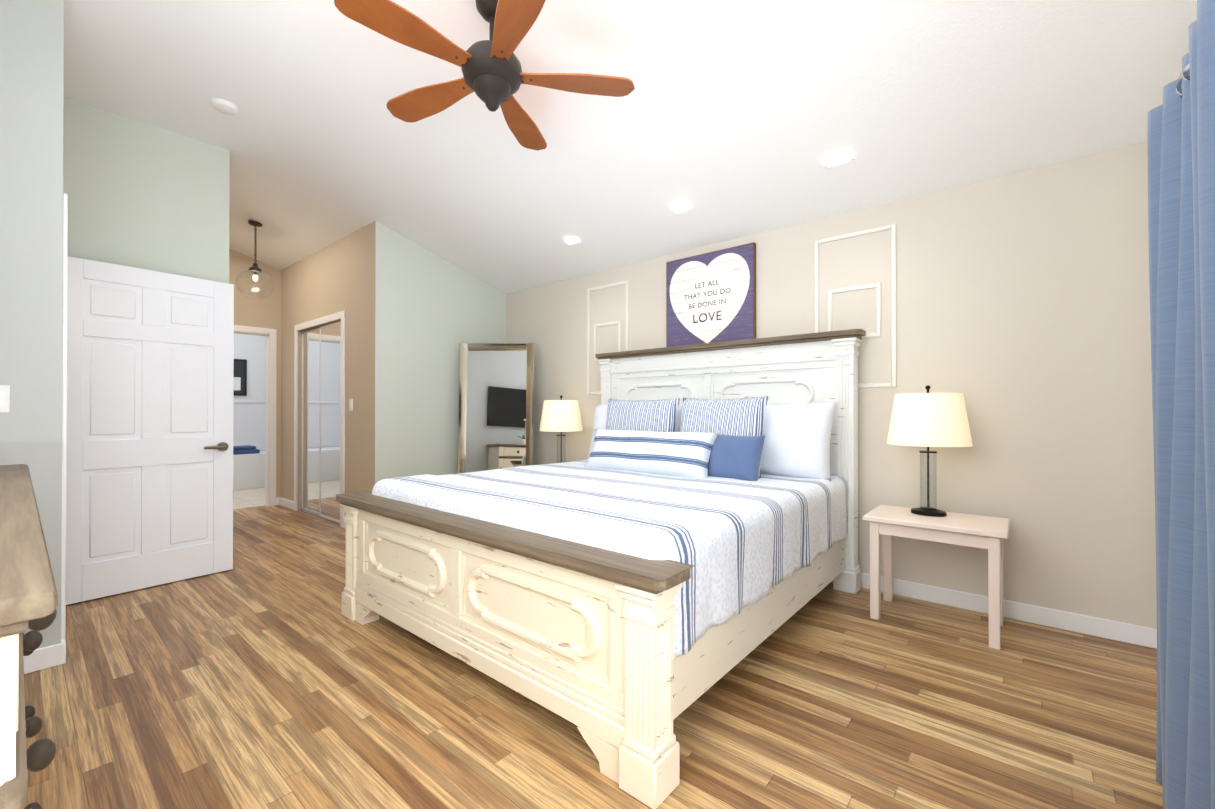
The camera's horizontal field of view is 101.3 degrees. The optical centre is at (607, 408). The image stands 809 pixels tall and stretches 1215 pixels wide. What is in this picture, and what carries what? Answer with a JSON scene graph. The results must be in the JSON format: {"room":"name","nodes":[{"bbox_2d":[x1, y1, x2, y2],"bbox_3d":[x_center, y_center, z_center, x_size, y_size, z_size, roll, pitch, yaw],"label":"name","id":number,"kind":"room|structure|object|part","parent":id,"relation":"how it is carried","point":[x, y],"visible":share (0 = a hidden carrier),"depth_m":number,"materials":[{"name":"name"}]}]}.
{"room":"bedroom","nodes":[
{"label":"bedroom","id":0,"kind":"room"},
{"bbox_2d":[0,0,63,648],"bbox_3d":[-2.677,-0.406,2.039,0.100,3.100,0.600,0,0,40],"label":"wall","id":1,"kind":"structure","parent":0,"point":[31,145],"depth_m":2.17,"materials":[{"name":"white paint"}]},
{"bbox_2d":[0,385,9,412],"bbox_3d":[-2.577,-0.039,2.071,0.009,0.115,0.120,0,0,40],"label":"light switch","id":2,"kind":"object","parent":1,"relation":"attached to","point":[4,398],"visible":1,"depth_m":2.11,"materials":[{"name":"white plastic"}]},
{"bbox_2d":[23,642,65,673],"bbox_3d":[-2.628,1.096,2.001,0.015,0.095,0.615,0,0,40],"label":"baseboard","id":3,"kind":"structure","parent":1,"relation":"attached to","point":[46,657],"depth_m":2.19,"materials":[{"name":"white wood"}]},
{"bbox_2d":[233,333,265,450],"bbox_3d":[-6.153,-0.384,7.149,0.100,3.100,3.000,0,0,40],"label":"wall","id":4,"kind":"structure","parent":0,"point":[251,349],"depth_m":7.80,"materials":[{"name":"white paint"}]},
{"bbox_2d":[234,359,246,395],"bbox_3d":[-5.724,-0.472,7.559,0.030,0.560,0.420,0,0,40],"label":"picture","id":5,"kind":"object","parent":4,"relation":"attached to","point":[240,377],"visible":0.31,"depth_m":7.65,"materials":[{"name":"grey"}]},
{"bbox_2d":[233,400,264,450],"bbox_3d":[-6.103,0.271,7.104,0.030,0.790,2.760,0,0,40],"label":"wainscot","id":6,"kind":"structure","parent":4,"relation":"attached to","point":[248,422],"depth_m":7.75,"materials":[{"name":"white tile"}]},
{"bbox_2d":[229,248,280,496],"bbox_3d":[-4.214,-0.390,5.725,0.100,3.100,0.980,0,0,40],"label":"wall","id":7,"kind":"structure","parent":0,"point":[251,312],"depth_m":5.85,"materials":[{"name":"beige paint"}]},
{"bbox_2d":[234,325,276,505],"bbox_3d":[-4.279,0.109,5.634,0.116,2.100,0.900,0,0,40],"label":"door frame","id":8,"kind":"structure","parent":7,"relation":"attached to","point":[270,419],"depth_m":5.91,"materials":[{"name":"white wood"}]},
{"bbox_2d":[63,96,505,491],"bbox_3d":[-2.248,-0.397,4.272,0.100,3.100,3.370,0,0,40],"label":"wall","id":9,"kind":"structure","parent":0,"point":[142,195],"depth_m":3.61,"materials":[{"name":"green paint"}]},
{"bbox_2d":[281,223,370,515],"bbox_3d":[-3.036,-0.392,5.308,2.440,3.100,0.100,0,0,40],"label":"wall","id":10,"kind":"structure","parent":0,"point":[356,276],"depth_m":4.92,"materials":[{"name":"beige paint"}]},
{"bbox_2d":[279,497,293,509],"bbox_3d":[-3.742,1.113,5.821,0.490,0.095,0.015,0,0,40],"label":"baseboard","id":11,"kind":"structure","parent":10,"relation":"attached to","point":[287,503],"depth_m":5.81,"materials":[{"name":"white wood"}]},
{"bbox_2d":[294,311,344,527],"bbox_3d":[-3.050,0.108,5.242,1.320,2.100,0.016,0,0,40],"label":"trim","id":12,"kind":"structure","parent":10,"relation":"attached to","point":[323,320],"depth_m":4.97,"materials":[{"name":"white wood"}]},
{"bbox_2d":[299,321,340,524],"bbox_3d":[-3.022,0.148,5.275,1.178,2.020,0.046,0,0,40],"label":"mirrored closet doors","id":13,"kind":"structure","parent":10,"relation":"in","point":[321,350],"depth_m":5.25,"materials":[{"name":"silver glass"}]},
{"bbox_2d":[349,399,352,410],"bbox_3d":[-2.436,-0.032,4.731,0.070,0.115,0.009,0,0,40],"label":"light switch","id":14,"kind":"object","parent":10,"relation":"attached to","point":[350,404],"visible":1,"depth_m":4.72,"materials":[{"name":"white plastic"}]},
{"bbox_2d":[24,487,1162,808],"bbox_3d":[-2.579,1.201,3.740,9.950,0.100,4.800,0,0,40],"label":"floor","id":15,"kind":"structure","parent":0,"point":[264,673],"depth_m":1.86,"materials":[{"name":"brown wood"}]},
{"bbox_2d":[0,464,57,808],"bbox_3d":[-1.438,0.436,0.945,1.880,1.405,0.488,0,0,40],"label":"dresser","id":16,"kind":"object","parent":15,"relation":"on","point":[28,595],"visible":1,"depth_m":0.58,"materials":[{"name":"brown wood"}]},
{"bbox_2d":[233,445,264,490],"bbox_3d":[-5.840,0.860,6.879,0.640,0.610,2.720,0,0,40],"label":"bathtub","id":17,"kind":"object","parent":15,"relation":"on","point":[248,466],"visible":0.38,"depth_m":7.19,"materials":[{"name":"white ceramic"}]},
{"bbox_2d":[233,445,259,454],"bbox_3d":[-5.396,0.611,7.291,0.370,0.109,0.440,0,0,40],"label":"bath towel","id":18,"kind":"object","parent":17,"relation":"on","point":[244,449],"depth_m":7.23,"materials":[{"name":"blue fabric"}]},
{"bbox_2d":[457,343,534,473],"bbox_3d":[-1.093,0.257,4.882,0.740,1.800,0.039,0,-3,2],"label":"mirror","id":19,"kind":"object","parent":15,"relation":"on","point":[496,410],"visible":0.62,"depth_m":4.90,"materials":[{"name":"beige mirror"}]},
{"bbox_2d":[336,329,865,808],"bbox_3d":[0.064,0.331,2.963,2.180,1.633,2.329,0,0,40],"label":"bed","id":20,"kind":"object","parent":15,"relation":"on","point":[656,563],"visible":1,"depth_m":2.20,"materials":[{"name":"white wood"}]},
{"bbox_2d":[371,460,847,659],"bbox_3d":[0.069,0.701,2.967,2.042,0.600,2.097,0,0,40],"label":"quilt","id":21,"kind":"object","parent":20,"relation":"on","point":[760,546],"depth_m":2.19,"materials":[{"name":"white fabric"}]},
{"bbox_2d":[708,434,764,480],"bbox_3d":[0.766,0.303,3.020,0.360,0.300,0.142,0,-20,46],"label":"pillow","id":22,"kind":"object","parent":20,"relation":"on","point":[734,457],"depth_m":2.95,"materials":[{"name":"blue fabric"}]},
{"bbox_2d":[863,505,1009,649],"bbox_3d":[1.765,0.866,2.683,0.620,0.560,0.425,0,0,40],"label":"nightstand","id":23,"kind":"object","parent":15,"relation":"on","point":[989,533],"visible":0.98,"depth_m":2.60,"materials":[{"name":"beige paint"}]},
{"bbox_2d":[887,385,972,516],"bbox_3d":[1.775,0.229,2.759,0.400,0.713,0.400,0,0,40],"label":"lamp","id":24,"kind":"object","parent":23,"relation":"on","point":[927,419],"visible":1,"depth_m":2.63,"materials":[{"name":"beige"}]},
{"bbox_3d":[-0.461,0.875,4.557,0.600,0.560,0.425,0,0,40],"label":"nightstand","id":25,"kind":"object","parent":15,"relation":"on","visible":0},
{"bbox_2d":[539,395,582,462],"bbox_3d":[-0.428,0.238,4.614,0.400,0.713,0.400,0,0,40],"label":"lamp","id":26,"kind":"object","parent":25,"relation":"on","point":[561,415],"visible":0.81,"depth_m":4.46,"materials":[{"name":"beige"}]},
{"bbox_2d":[63,0,1196,293],"bbox_3d":[-2.579,-1.611,3.753,9.950,0.717,4.800,0,0,40],"label":"ceiling","id":27,"kind":"structure","parent":0,"point":[725,120],"depth_m":2.71,"materials":[{"name":"white paint"}]},
{"bbox_2d":[210,98,237,114],"bbox_3d":[-2.368,-1.857,3.080,0.136,0.030,0.136,0,0,40],"label":"smoke detector","id":28,"kind":"object","parent":27,"relation":"attached to","point":[224,106],"visible":1,"depth_m":3.05,"materials":[{"name":"white plastic"}]},
{"bbox_2d":[236,221,273,298],"bbox_3d":[-3.437,-1.440,4.867,0.310,0.739,0.310,0,0,40],"label":"pendant light","id":29,"kind":"object","parent":27,"relation":"hanging from","point":[255,269],"visible":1,"depth_m":4.86,"materials":[{"name":"brown metal"}]},
{"bbox_2d":[334,0,634,150],"bbox_3d":[-0.564,-1.604,2.255,1.253,0.490,1.236,0,0,40],"label":"fan","id":30,"kind":"object","parent":27,"relation":"hanging from","point":[494,78],"visible":1,"depth_m":2.21,"materials":[{"name":"brown wood"}]},
{"bbox_2d":[672,207,692,212],"bbox_3d":[0.538,-1.402,3.533,0.156,0.043,0.151,0,0,40],"label":"recessed light","id":31,"kind":"object","parent":27,"relation":"in","point":[679,210],"visible":0.62,"depth_m":3.50,"materials":[{"name":"white plastic"}]},
{"bbox_2d":[825,159,853,167],"bbox_3d":[1.333,-1.405,2.863,0.156,0.043,0.151,0,0,40],"label":"recessed light","id":32,"kind":"object","parent":27,"relation":"in","point":[837,163],"visible":0.69,"depth_m":2.83,"materials":[{"name":"white plastic"}]},
{"bbox_2d":[506,141,1156,628],"bbox_3d":[0.786,-0.148,3.985,5.110,2.600,0.100,0,0,40],"label":"wall","id":33,"kind":"structure","parent":0,"point":[1024,311],"depth_m":2.77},
{"bbox_2d":[666,242,755,346],"bbox_3d":[0.788,-0.828,3.890,0.760,0.760,0.039,0,0,40],"label":"art","id":34,"kind":"object","parent":33,"relation":"attached to","point":[710,297],"visible":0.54,"depth_m":3.85,"materials":[{"name":"purple wood"}]},
{"bbox_2d":[587,223,896,394],"bbox_3d":[0.796,-0.633,3.906,2.580,1.010,0.012,0,0,40],"label":"trim","id":35,"kind":"structure","parent":33,"relation":"attached to","point":[877,333],"depth_m":3.25,"materials":[{"name":"white paint"}]},
{"bbox_2d":[862,573,1156,648],"bbox_3d":[0.749,1.104,3.936,4.910,0.095,0.015,0,0,40],"label":"baseboard","id":36,"kind":"structure","parent":33,"relation":"attached to","point":[1138,635],"depth_m":2.64,"materials":[{"name":"white wood"}]},
{"bbox_2d":[1179,18,1196,77],"bbox_3d":[1.359,-0.412,0.778,0.100,3.100,4.070,0,0,40],"label":"wall","id":37,"kind":"structure","parent":0,"point":[1180,75],"depth_m":2.05,"materials":[{"name":"white paint"}]},
{"bbox_2d":[1148,0,1214,808],"bbox_3d":[0.976,0.107,0.492,0.321,2.010,2.842,0,0,40],"label":"curtain","id":38,"kind":"object","parent":37,"relation":"attached to","point":[1181,178],"visible":1,"depth_m":1.25,"materials":[{"name":"blue fabric"}]},
{"bbox_3d":[0.989,-0.848,0.485,0.287,0.054,2.842,0,0,40],"label":"rod","id":39,"kind":"part","parent":38,"relation":"part of","materials":[{"name":"grey metal"}]},
{"bbox_3d":[-2.891,-1.429,2.550,0.880,1.050,0.100,0,0,40],"label":"wall","id":40,"kind":"structure","parent":0,"visible":0},
{"bbox_2d":[61,193,67,640],"bbox_3d":[-2.853,0.086,2.588,1.020,2.120,0.016,0,0,40],"label":"door frame","id":41,"kind":"structure","parent":40,"relation":"attached to","point":[64,428],"depth_m":2.26,"materials":[{"name":"white wood"}]},
{"bbox_2d":[66,256,233,604],"bbox_3d":[-2.926,0.130,3.200,0.141,2.022,0.870,0,0,36],"label":"entry door","id":42,"kind":"structure","parent":40,"relation":"in","point":[149,458],"depth_m":3.16,"materials":[{"name":"white wood"}]}
]}

